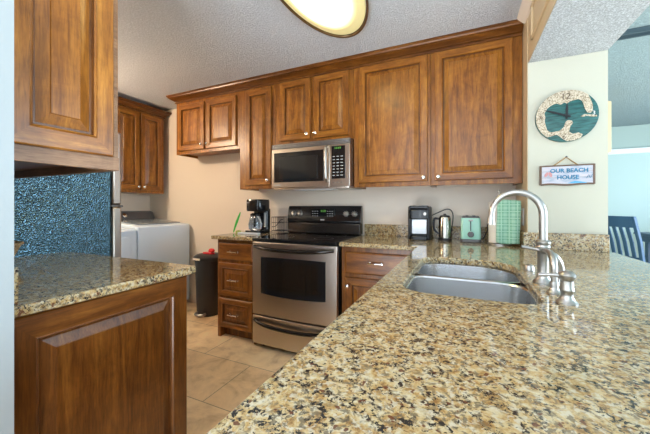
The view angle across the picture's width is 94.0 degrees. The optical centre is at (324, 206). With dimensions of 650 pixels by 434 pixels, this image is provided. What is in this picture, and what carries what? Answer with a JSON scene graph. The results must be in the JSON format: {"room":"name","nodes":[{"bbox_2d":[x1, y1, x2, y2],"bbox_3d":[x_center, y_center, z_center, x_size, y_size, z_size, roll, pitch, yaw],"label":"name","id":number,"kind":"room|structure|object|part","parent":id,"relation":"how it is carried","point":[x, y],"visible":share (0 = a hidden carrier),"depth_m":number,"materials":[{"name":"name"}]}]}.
{"room":"kitchen","nodes":[
{"label":"kitchen","id":0,"kind":"room"},
{"bbox_2d":[0,0,13,433],"bbox_3d":[-2.063,-0.027,1.248,2.790,2.410,0.160,0,0,24],"label":"wall","id":1,"kind":"structure","parent":0,"point":[6,6],"depth_m":0.73,"materials":[{"name":"grey paint"}]},
{"bbox_2d":[14,267,17,306],"bbox_3d":[-1.287,0.211,1.001,1.044,0.103,0.030,0,0,24],"label":"backsplash","id":2,"kind":"structure","parent":1,"relation":"attached to","point":[15,268],"depth_m":0.79,"materials":[{"name":"stone"}]},
{"bbox_2d":[14,0,118,178],"bbox_3d":[-1.224,-0.672,1.141,1.037,1.100,0.337,0,0,24],"label":"upper cabinet","id":3,"kind":"object","parent":1,"relation":"attached to","point":[66,51],"visible":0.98,"depth_m":0.91,"materials":[{"name":"brown wood"}]},
{"bbox_2d":[120,193,149,210],"bbox_3d":[-3.665,-0.027,1.243,0.120,2.410,6.423,0,0,24],"label":"wall","id":4,"kind":"structure","parent":0,"point":[130,202],"depth_m":3.85,"materials":[{"name":"beige paint"}]},
{"bbox_2d":[118,96,171,193],"bbox_3d":[-2.353,-0.671,3.471,0.414,1.028,1.047,0,0,24],"label":"upper cabinet","id":5,"kind":"object","parent":4,"relation":"attached to","point":[140,126],"visible":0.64,"depth_m":3.55,"materials":[{"name":"brown wood"}]},
{"bbox_3d":[-2.219,-0.642,3.401,0.022,0.900,0.280,0,0,24],"label":"door","id":6,"kind":"part","parent":5,"relation":"part of","materials":[{"name":"brown wood"}]},
{"bbox_3d":[-2.353,-1.145,3.471,0.414,0.079,1.047,0,0,24],"label":"crown","id":7,"kind":"part","parent":5,"relation":"part of","materials":[{"name":"brown wood"}]},
{"bbox_3d":[-2.097,-0.642,3.667,0.022,0.900,0.265,0,0,24],"label":"door","id":8,"kind":"part","parent":5,"relation":"part of","materials":[{"name":"brown wood"}]},
{"bbox_2d":[187,302,296,433],"bbox_3d":[0.887,1.228,1.162,8.550,0.100,10.050,0,0,24],"label":"floor","id":9,"kind":"structure","parent":0,"point":[225,370],"depth_m":2.20,"materials":[{"name":"tile"}]},
{"bbox_2d":[14,132,122,256],"bbox_3d":[-1.918,0.339,1.836,0.797,1.678,0.982,0,0,24],"label":"refrigerator","id":10,"kind":"object","parent":9,"relation":"on","point":[78,213],"visible":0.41,"depth_m":1.79,"materials":[{"name":"blue metal"}]},
{"bbox_3d":[-1.755,-0.255,2.199,0.793,0.491,0.062,0,0,24],"label":"door","id":11,"kind":"part","parent":10,"relation":"part of","materials":[{"name":"silver metal"}]},
{"bbox_3d":[-1.755,0.566,2.199,0.793,1.125,0.062,0,0,24],"label":"door","id":12,"kind":"part","parent":10,"relation":"part of","materials":[{"name":"silver metal"}]},
{"bbox_2d":[14,276,186,433],"bbox_3d":[-1.164,0.736,1.270,1.039,0.884,0.623,0,0,24],"label":"base cabinet","id":13,"kind":"object","parent":9,"relation":"on","point":[116,363],"visible":0.75,"depth_m":1.00,"materials":[{"name":"brown wood"}]},
{"bbox_2d":[14,251,195,317],"bbox_3d":[-1.162,0.227,1.272,1.046,0.133,0.628,0,0,24],"label":"countertop","id":14,"kind":"structure","parent":13,"relation":"on","point":[42,282],"depth_m":1.15,"materials":[{"name":"stone"}]},
{"bbox_2d":[14,241,23,255],"bbox_3d":[-1.508,0.213,1.346,0.246,0.097,0.246,0,0,24],"label":"wicker basket","id":15,"kind":"object","parent":14,"relation":"on","point":[17,244],"visible":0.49,"depth_m":1.39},
{"bbox_2d":[121,227,136,258],"bbox_3d":[-2.365,0.628,2.933,0.743,1.098,0.647,0,0,24],"label":"dryer","id":16,"kind":"object","parent":9,"relation":"on","point":[128,235],"visible":0.06,"depth_m":3.00,"materials":[{"name":"white metal"}]},
{"bbox_3d":[-2.035,0.613,2.783,0.018,0.630,0.527,0,0,24],"label":"door","id":17,"kind":"part","parent":16,"relation":"part of","materials":[{"name":"white metal"}]},
{"bbox_2d":[121,211,188,299],"bbox_3d":[-2.101,0.618,3.534,0.725,1.120,0.640,0,0,24],"label":"washing machine","id":18,"kind":"object","parent":9,"relation":"on","point":[159,240],"visible":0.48,"depth_m":3.41,"materials":[{"name":"white enamelled metal"},{"name":"dark grey plastic"}]},
{"bbox_3d":[-2.079,0.172,3.535,0.485,0.050,0.520,0,0,24],"label":"lid","id":19,"kind":"part","parent":18,"relation":"part of","materials":[{"name":"white metal"}]},
{"bbox_2d":[192,252,217,316],"bbox_3d":[-1.276,0.849,3.338,0.335,0.655,0.343,0,0,24],"label":"trash can","id":20,"kind":"object","parent":9,"relation":"on","point":[206,275],"visible":0.77,"depth_m":3.22,"materials":[{"name":"black plastic"}]},
{"bbox_3d":[-1.271,0.553,3.348,0.335,0.065,0.320,0,0,24],"label":"lid","id":21,"kind":"part","parent":20,"relation":"part of","materials":[{"name":"black plastic"}]},
{"bbox_2d":[203,248,214,253],"bbox_3d":[-1.275,0.490,3.328,0.150,0.060,0.068,0,0,24],"label":"scrub brush","id":22,"kind":"object","parent":20,"relation":"on","point":[211,250],"visible":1,"depth_m":3.29,"materials":[{"name":"red plastic"}]},
{"bbox_2d":[218,239,256,344],"bbox_3d":[-0.671,0.736,2.914,0.422,0.884,0.652,0,0,24],"label":"base cabinet","id":23,"kind":"object","parent":9,"relation":"on","point":[235,257],"visible":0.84,"depth_m":2.66,"materials":[{"name":"brown wood"}]},
{"bbox_3d":[-0.787,0.949,2.660,0.372,0.258,0.022,0,0,24],"label":"drawer","id":24,"kind":"part","parent":23,"relation":"part of","materials":[{"name":"brown wood"}]},
{"bbox_3d":[-0.787,0.648,2.660,0.372,0.290,0.022,0,0,24],"label":"drawer","id":25,"kind":"part","parent":23,"relation":"part of","materials":[{"name":"brown wood"}]},
{"bbox_3d":[-0.787,0.399,2.661,0.372,0.148,0.020,0,0,24],"label":"drawer","id":26,"kind":"part","parent":23,"relation":"part of","materials":[{"name":"brown wood"}]},
{"bbox_2d":[211,231,286,240],"bbox_3d":[-0.682,0.278,2.924,0.458,0.030,0.645,0,0,24],"label":"countertop","id":27,"kind":"structure","parent":23,"relation":"on","point":[231,236],"depth_m":2.71,"materials":[{"name":"stone"}]},
{"bbox_2d":[233,212,240,231],"bbox_3d":[-0.863,0.157,2.971,0.072,0.200,0.024,0,0,-17],"label":"dish brush","id":28,"kind":"object","parent":27,"relation":"on","point":[238,217],"visible":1,"depth_m":2.96,"materials":[{"name":"green plastic"}]},
{"bbox_2d":[237,232,259,234],"bbox_3d":[-0.722,0.256,2.872,0.235,0.014,0.048,0,0,24],"label":"mat","id":29,"kind":"object","parent":27,"relation":"on","point":[238,232],"visible":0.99,"depth_m":2.87,"materials":[{"name":"white"}]},
{"bbox_2d":[245,199,269,233],"bbox_3d":[-0.669,0.098,2.983,0.180,0.329,0.246,0,0,24],"label":"coffee maker","id":30,"kind":"object","parent":27,"relation":"on","point":[259,221],"visible":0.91,"depth_m":2.92,"materials":[{"name":"black plastic"}]},
{"bbox_2d":[271,216,287,232],"bbox_3d":[-0.446,0.182,3.072,0.147,0.154,0.128,0,0,24],"label":"wire rack","id":31,"kind":"object","parent":27,"relation":"on","point":[279,226],"visible":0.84,"depth_m":3.03,"materials":[{"name":"black metal"}]},
{"bbox_2d":[252,206,362,352],"bbox_3d":[-0.141,0.587,2.620,0.766,1.182,0.695,0,0,24],"label":"range","id":32,"kind":"object","parent":9,"relation":"on","point":[297,273],"visible":0.89,"depth_m":2.38,"materials":[{"name":"silver metal"}]},
{"bbox_3d":[-0.271,0.949,2.337,0.720,0.054,0.070,0,0,24],"label":"handle","id":33,"kind":"part","parent":32,"relation":"part of","materials":[{"name":"grey metal"}]},
{"bbox_3d":[-0.253,1.014,2.376,0.758,0.228,0.046,0,0,24],"label":"storage drawer","id":34,"kind":"part","parent":32,"relation":"part of","materials":[{"name":"silver metal"}]},
{"bbox_3d":[-0.271,0.339,2.336,0.721,0.045,0.072,0,0,24],"label":"handle","id":35,"kind":"part","parent":32,"relation":"part of","materials":[{"name":"grey metal"}]},
{"bbox_3d":[-0.253,0.590,2.375,0.758,0.593,0.046,0,0,24],"label":"oven door","id":36,"kind":"part","parent":32,"relation":"part of","materials":[{"name":"silver metal"}]},
{"bbox_2d":[252,232,361,244],"bbox_3d":[-0.136,0.271,2.633,0.766,0.022,0.606,0,0,24],"label":"cooktop","id":37,"kind":"object","parent":32,"relation":"in","point":[289,238],"depth_m":2.49,"materials":[{"name":"black glass"}]},
{"bbox_3d":[-0.018,0.063,2.878,0.250,0.080,0.021,0,0,24],"label":"control panel","id":38,"kind":"part","parent":32,"relation":"part of","materials":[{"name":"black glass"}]},
{"bbox_3d":[-0.029,0.206,2.867,0.746,0.093,0.017,0,0,24],"label":"vent panel","id":39,"kind":"part","parent":32,"relation":"part of","materials":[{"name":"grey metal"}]},
{"bbox_2d":[342,247,411,312],"bbox_3d":[0.479,0.736,2.392,0.532,0.884,0.650,0,0,24],"label":"base cabinet","id":40,"kind":"object","parent":9,"relation":"on","point":[362,268],"visible":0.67,"depth_m":2.17,"materials":[{"name":"brown wood"}]},
{"bbox_3d":[0.359,0.793,2.138,0.460,0.550,0.022,0,0,24],"label":"door","id":41,"kind":"part","parent":40,"relation":"part of","materials":[{"name":"brown wood"}]},
{"bbox_3d":[0.348,0.403,2.114,0.102,0.018,0.035,0,0,24],"label":"handle","id":42,"kind":"part","parent":40,"relation":"part of","materials":[{"name":"silver metal"}]},
{"bbox_3d":[0.359,0.410,2.139,0.460,0.155,0.020,0,0,24],"label":"drawer","id":43,"kind":"part","parent":40,"relation":"part of","materials":[{"name":"brown wood"}]},
{"bbox_2d":[608,216,649,262],"bbox_3d":[3.845,0.647,3.762,0.618,1.059,0.468,0,0,-4],"label":"dining chair","id":44,"kind":"object","parent":9,"relation":"on","point":[628,222],"visible":0.35,"depth_m":3.64,"materials":[{"name":"blue paint"}]},
{"bbox_3d":[3.576,0.185,3.746,0.081,0.135,0.394,0,0,-4],"label":"rail","id":45,"kind":"part","parent":44,"relation":"part of","materials":[{"name":"blue paint"}]},
{"bbox_3d":[3.653,0.647,3.535,0.165,1.059,0.038,0,0,-4],"label":"leg","id":46,"kind":"part","parent":44,"relation":"part of","materials":[{"name":"blue paint"}]},
{"bbox_2d":[633,232,649,261],"bbox_3d":[5.081,0.777,3.674,1.600,0.799,1.100,0,0,24],"label":"dining table","id":47,"kind":"object","parent":9,"relation":"on","point":[645,236],"visible":0.57,"depth_m":4.31,"materials":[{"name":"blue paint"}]},
{"bbox_3d":[4.645,0.843,4.334,0.080,0.668,0.080,0,0,24],"label":"leg","id":48,"kind":"part","parent":47,"relation":"part of","materials":[{"name":"blue paint"}]},
{"bbox_3d":[0.398,0.736,0.797,0.646,0.884,2.720,0,0,24],"label":"base cabinet","id":49,"kind":"object","parent":9,"relation":"on","visible":0},
{"bbox_2d":[207,224,649,433],"bbox_3d":[0.437,0.227,1.010,1.611,0.132,3.200,0,0,24],"label":"countertop","id":50,"kind":"structure","parent":49,"relation":"on","point":[399,359],"depth_m":0.53,"materials":[{"name":"stone"}]},
{"bbox_2d":[408,206,431,240],"bbox_3d":[0.762,0.129,2.438,0.162,0.267,0.230,0,0,24],"label":"coffee machine","id":51,"kind":"object","parent":50,"relation":"on","point":[419,217],"visible":1,"depth_m":2.38,"materials":[{"name":"black plastic"}]},
{"bbox_3d":[0.747,0.006,2.404,0.138,0.023,0.106,0,0,24],"label":"lid handle","id":52,"kind":"part","parent":51,"relation":"part of","materials":[{"name":"black plastic"}]},
{"bbox_2d":[409,235,427,240],"bbox_3d":[0.734,0.245,2.375,0.138,0.033,0.090,0,0,24],"label":"drip tray","id":53,"kind":"object","parent":51,"relation":"on","point":[411,237],"depth_m":2.34,"materials":[{"name":"black plastic"}]},
{"bbox_2d":[432,214,451,240],"bbox_3d":[0.902,0.160,2.337,0.139,0.205,0.098,0,0,24],"label":"electric kettle","id":54,"kind":"object","parent":50,"relation":"on","point":[444,232],"visible":1,"depth_m":2.30,"materials":[{"name":"silver metal"}]},
{"bbox_3d":[0.858,0.151,2.345,0.052,0.133,0.018,0,0,24],"label":"handle","id":55,"kind":"part","parent":54,"relation":"part of","materials":[{"name":"black plastic"}]},
{"bbox_2d":[432,209,453,231],"bbox_3d":[0.942,0.138,2.430,0.163,0.239,0.030,0,0,17],"label":"power cord","id":56,"kind":"object","parent":50,"relation":"on","point":[444,209],"visible":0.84,"depth_m":2.41,"materials":[{"name":"black plastic"}]},
{"bbox_2d":[461,215,480,242],"bbox_3d":[1.096,0.166,2.286,0.135,0.192,0.250,0,0,24],"label":"toaster","id":57,"kind":"object","parent":50,"relation":"on","point":[470,225],"visible":1,"depth_m":2.19,"materials":[{"name":"green plastic"}]},
{"bbox_3d":[1.100,0.079,2.295,0.123,0.012,0.218,0,0,24],"label":"plate","id":58,"kind":"part","parent":57,"relation":"part of","materials":[{"name":"grey plastic"}]},
{"bbox_2d":[406,263,538,303],"bbox_3d":[0.555,0.397,1.194,0.422,0.204,0.729,0,0,24],"label":"sink","id":59,"kind":"object","parent":50,"relation":"in","point":[467,281],"visible":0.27,"depth_m":1.25,"materials":[{"name":"silver metal"}]},
{"bbox_3d":[0.640,0.397,1.380,0.422,0.204,0.319,0,0,24],"label":"bowl","id":60,"kind":"part","parent":59,"relation":"part of","materials":[{"name":"silver metal"}]},
{"bbox_2d":[487,190,511,245],"bbox_3d":[1.202,0.073,2.095,0.150,0.377,0.150,0,0,24],"label":"paper towel holder","id":61,"kind":"object","parent":50,"relation":"on","point":[491,228],"visible":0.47,"depth_m":2.06,"materials":[{"name":"silver metal"}]},
{"bbox_2d":[496,199,520,243],"bbox_3d":[1.211,0.101,2.006,0.144,0.300,0.052,0,0,24],"label":"dish towel","id":62,"kind":"object","parent":61,"relation":"hanging from","point":[508,223],"visible":0.94,"depth_m":2.00,"materials":[{"name":"green fabric"}]},
{"bbox_2d":[487,189,559,294],"bbox_3d":[0.655,0.101,1.009,0.200,0.322,0.180,0,0,24],"label":"faucet","id":63,"kind":"object","parent":50,"relation":"on","point":[545,255],"visible":0.97,"depth_m":1.03,"materials":[{"name":"silver metal"}]},
{"bbox_3d":[0.672,0.029,1.067,0.182,0.178,0.027,0,0,24],"label":"spout","id":64,"kind":"part","parent":63,"relation":"part of","materials":[{"name":"silver metal"}]},
{"bbox_3d":[0.711,0.145,1.044,0.060,0.022,0.012,0,0,25],"label":"lever","id":65,"kind":"part","parent":63,"relation":"part of","materials":[{"name":"silver metal"}]},
{"bbox_3d":[0.715,0.200,0.967,0.040,0.126,0.152,0,0,24],"label":"bridge arm","id":66,"kind":"part","parent":63,"relation":"part of","materials":[{"name":"silver metal"}]},
{"bbox_2d":[524,264,534,271],"bbox_3d":[0.832,0.249,1.236,0.038,0.026,0.038,0,0,24],"label":"air gap cap","id":67,"kind":"object","parent":50,"relation":"on","point":[528,267],"visible":1,"depth_m":1.22,"materials":[{"name":"silver metal"}]},
{"bbox_2d":[538,270,578,305],"bbox_3d":[0.638,0.219,0.830,0.090,0.088,0.050,0,0,24],"label":"soap dispenser","id":68,"kind":"object","parent":50,"relation":"on","point":[567,278],"visible":1,"depth_m":0.81,"materials":[{"name":"silver metal"}]},
{"bbox_3d":[0.628,0.191,0.838,0.065,0.014,0.013,0,0,29],"label":"spout","id":69,"kind":"part","parent":68,"relation":"part of","materials":[{"name":"silver metal"}]},
{"bbox_2d":[555,253,564,283],"bbox_3d":[0.808,0.210,1.050,0.065,0.105,0.048,0,0,24],"label":"sprayer","id":70,"kind":"object","parent":50,"relation":"on","point":[559,260],"visible":0.39,"depth_m":1.04,"materials":[{"name":"silver metal"}]},
{"bbox_2d":[150,109,515,302],"bbox_3d":[-0.234,-0.077,3.143,4.547,2.510,0.120,0,0,24],"label":"wall","id":71,"kind":"structure","parent":0,"point":[204,193],"depth_m":3.43,"materials":[{"name":"beige paint"}]},
{"bbox_2d":[177,92,239,158],"bbox_3d":[-1.213,-0.879,3.334,0.896,0.605,0.339,0,0,24],"label":"upper cabinet","id":72,"kind":"object","parent":71,"relation":"attached to","point":[211,125],"visible":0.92,"depth_m":3.19,"materials":[{"name":"brown wood"}]},
{"bbox_3d":[-1.461,-0.865,3.305,0.390,0.505,0.022,0,0,24],"label":"door","id":73,"kind":"part","parent":72,"relation":"part of","materials":[{"name":"brown wood"}]},
{"bbox_3d":[-1.074,-0.865,3.129,0.400,0.505,0.022,0,0,24],"label":"door","id":74,"kind":"part","parent":72,"relation":"part of","materials":[{"name":"brown wood"}]},
{"bbox_2d":[166,19,523,103],"bbox_3d":[-0.161,-1.190,2.841,3.372,0.079,0.362,0,0,24],"label":"crown molding","id":75,"kind":"structure","parent":72,"relation":"attached to","point":[513,28],"depth_m":2.45,"materials":[{"name":"brown wood"}]},
{"bbox_2d":[240,84,275,190],"bbox_3d":[-0.611,-0.674,3.060,0.423,1.015,0.339,0,0,24],"label":"upper cabinet","id":76,"kind":"object","parent":71,"relation":"attached to","point":[257,105],"visible":0.74,"depth_m":2.93,"materials":[{"name":"brown wood"}]},
{"bbox_3d":[-0.647,-0.669,2.934,0.300,0.925,0.022,0,0,24],"label":"door","id":77,"kind":"part","parent":76,"relation":"part of","materials":[{"name":"brown wood"}]},
{"bbox_2d":[276,69,353,144],"bbox_3d":[-0.064,-0.875,2.811,0.775,0.615,0.339,0,0,24],"label":"upper cabinet","id":78,"kind":"object","parent":71,"relation":"attached to","point":[321,107],"visible":0.71,"depth_m":2.66,"materials":[{"name":"brown wood"}]},
{"bbox_3d":[-0.274,-0.875,2.764,0.320,0.545,0.022,0,0,24],"label":"door","id":79,"kind":"part","parent":78,"relation":"part of","materials":[{"name":"brown wood"}]},
{"bbox_2d":[272,138,361,190],"bbox_3d":[-0.075,-0.353,2.761,0.755,0.419,0.435,0,0,24],"label":"microwave","id":80,"kind":"object","parent":78,"relation":"attached to","point":[322,165],"visible":0.99,"depth_m":2.59,"materials":[{"name":"grey metal"}]},
{"bbox_3d":[-0.219,-0.338,2.658,0.578,0.348,0.030,0,0,24],"label":"door","id":81,"kind":"part","parent":80,"relation":"part of","materials":[{"name":"silver metal"}]},
{"bbox_3d":[-0.066,-0.158,2.780,0.735,0.012,0.360,0,0,24],"label":"plate","id":82,"kind":"part","parent":80,"relation":"part of","materials":[{"name":"silver metal"}]},
{"bbox_3d":[0.007,-0.356,2.513,0.025,0.303,0.052,0,0,24],"label":"handle","id":83,"kind":"part","parent":80,"relation":"part of","materials":[{"name":"silver metal"}]},
{"bbox_3d":[0.050,-0.875,2.617,0.330,0.545,0.022,0,0,24],"label":"door","id":84,"kind":"part","parent":78,"relation":"part of","materials":[{"name":"brown wood"}]},
{"bbox_2d":[354,54,433,188],"bbox_3d":[0.569,-0.669,2.523,0.611,1.025,0.339,0,0,24],"label":"upper cabinet","id":85,"kind":"object","parent":71,"relation":"attached to","point":[392,99],"visible":0.9,"depth_m":2.39,"materials":[{"name":"brown wood"}]},
{"bbox_2d":[364,224,487,239],"bbox_3d":[0.896,0.212,2.547,1.167,0.102,0.021,0,0,24],"label":"backsplash","id":86,"kind":"structure","parent":71,"relation":"attached to","point":[369,229],"depth_m":2.65,"materials":[{"name":"stone"}]},
{"bbox_2d":[431,36,521,187],"bbox_3d":[1.114,-0.669,2.274,0.584,1.025,0.339,0,0,24],"label":"upper cabinet","id":87,"kind":"object","parent":71,"relation":"attached to","point":[476,90],"visible":0.97,"depth_m":2.14,"materials":[{"name":"brown wood"}]},
{"bbox_2d":[516,18,527,285],"bbox_3d":[1.364,-0.027,2.106,0.004,2.410,0.442,0,0,24],"label":"trim","id":88,"kind":"structure","parent":71,"relation":"attached to","point":[524,185],"depth_m":1.99,"materials":[{"name":"beige paint"}]},
{"bbox_2d":[617,25,649,40],"bbox_3d":[3.563,-1.244,1.566,3.613,0.035,0.085,0,0,24],"label":"trim","id":89,"kind":"structure","parent":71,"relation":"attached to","point":[644,30],"depth_m":2.17,"materials":[{"name":"blue"}]},
{"bbox_2d":[118,0,649,126],"bbox_3d":[0.891,-1.307,1.160,8.540,0.150,10.050,0,0,24],"label":"ceiling","id":90,"kind":"structure","parent":0,"point":[166,47],"depth_m":2.27,"materials":[{"name":"white paint"}]},
{"bbox_2d":[280,0,368,37],"bbox_3d":[-0.038,-1.188,1.666,0.486,0.085,1.046,0,0,24],"label":"ceiling light","id":91,"kind":"object","parent":90,"relation":"attached to","point":[333,18],"visible":1,"depth_m":1.84,"materials":[{"name":"white glass"}]},
{"bbox_2d":[528,0,556,61],"bbox_3d":[0.732,-1.083,0.248,0.387,0.359,3.459,0,0,24],"label":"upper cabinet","id":92,"kind":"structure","parent":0,"point":[538,4],"depth_m":1.66,"materials":[{"name":"beige paint"}]},
{"bbox_2d":[517,0,531,23],"bbox_3d":[0.548,-1.207,0.371,0.050,0.050,3.530,0,0,24],"label":"trim","id":93,"kind":"structure","parent":92,"relation":"attached to","point":[524,11],"depth_m":1.87,"materials":[{"name":"beige paint"}]},
{"bbox_2d":[530,0,548,39],"bbox_3d":[0.843,-1.075,0.973,0.012,0.205,1.770,0,0,24],"label":"trim","id":94,"kind":"structure","parent":92,"relation":"attached to","point":[532,31],"depth_m":1.71,"materials":[{"name":"beige paint"}]},
{"bbox_2d":[528,50,607,233],"bbox_3d":[1.541,-0.027,2.024,0.387,2.410,0.444,0,0,24],"label":"wall column","id":95,"kind":"structure","parent":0,"point":[577,209],"depth_m":1.81,"materials":[{"name":"beige paint"}]},
{"bbox_2d":[521,208,523,225],"bbox_3d":[1.322,0.070,2.030,0.008,0.115,0.070,0,0,24],"label":"wall outlet","id":96,"kind":"object","parent":95,"relation":"attached to","point":[522,209],"visible":1,"depth_m":2.02,"materials":[{"name":"white paint"}]},
{"bbox_2d":[518,230,609,252],"bbox_3d":[1.524,0.212,2.018,0.413,0.102,0.463,0,0,24],"label":"backsplash","id":97,"kind":"structure","parent":95,"relation":"attached to","point":[559,241],"depth_m":1.79,"materials":[{"name":"stone"}]},
{"bbox_2d":[535,90,598,141],"bbox_3d":[1.438,-0.538,1.808,0.306,0.306,0.032,0,0,24],"label":"wall clock","id":98,"kind":"object","parent":95,"relation":"attached to","point":[567,115],"visible":1,"depth_m":1.80,"materials":[{"name":"teal wood"}]},
{"bbox_2d":[539,156,594,185],"bbox_3d":[1.444,-0.212,1.814,0.270,0.179,0.018,0,0,24],"label":"sign","id":99,"kind":"object","parent":95,"relation":"attached to","point":[574,174],"visible":1,"depth_m":1.81,"materials":[{"name":"painted wood"},{"name":"jute rope"}]},
{"bbox_2d":[529,0,649,62],"bbox_3d":[0.734,-0.900,0.247,0.383,0.005,3.459,0,0,24],"label":"ceiling","id":100,"kind":"structure","parent":0,"point":[573,27],"depth_m":1.51,"materials":[{"name":"white paint"}]},
{"bbox_2d":[611,124,649,148],"bbox_3d":[5.074,-0.047,4.677,3.843,2.450,0.120,0,0,24],"label":"wall","id":101,"kind":"structure","parent":0,"point":[634,136],"depth_m":4.75,"materials":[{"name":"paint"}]},
{"bbox_2d":[608,152,649,257],"bbox_3d":[5.154,0.178,4.559,2.200,2.000,0.030,0,0,24],"label":"window","id":102,"kind":"structure","parent":101,"relation":"in","point":[628,174],"depth_m":4.72,"materials":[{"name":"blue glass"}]},
{"bbox_2d":[608,147,649,154],"bbox_3d":[5.150,0.138,4.549,2.360,2.080,0.050,0,0,24],"label":"trim","id":103,"kind":"structure","parent":101,"relation":"attached to","point":[644,149],"depth_m":4.71,"materials":[{"name":"white paint"}]},
{"bbox_3d":[2.535,-0.047,3.858,0.100,2.450,3.477,0,0,24],"label":"wall","id":104,"kind":"structure","parent":0,"visible":0},
{"bbox_2d":[608,101,610,152],"bbox_3d":[2.794,-0.817,3.551,0.624,0.530,0.720,0,0,24],"label":"upper cabinet","id":105,"kind":"object","parent":104,"relation":"attached to","point":[609,102],"visible":0.14,"depth_m":3.11,"materials":[{"name":"beige paint"}]},
{"bbox_3d":[2.993,-0.817,3.263,0.022,0.520,0.350,0,0,24],"label":"door","id":106,"kind":"part","parent":105,"relation":"part of","materials":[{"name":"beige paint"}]}
]}

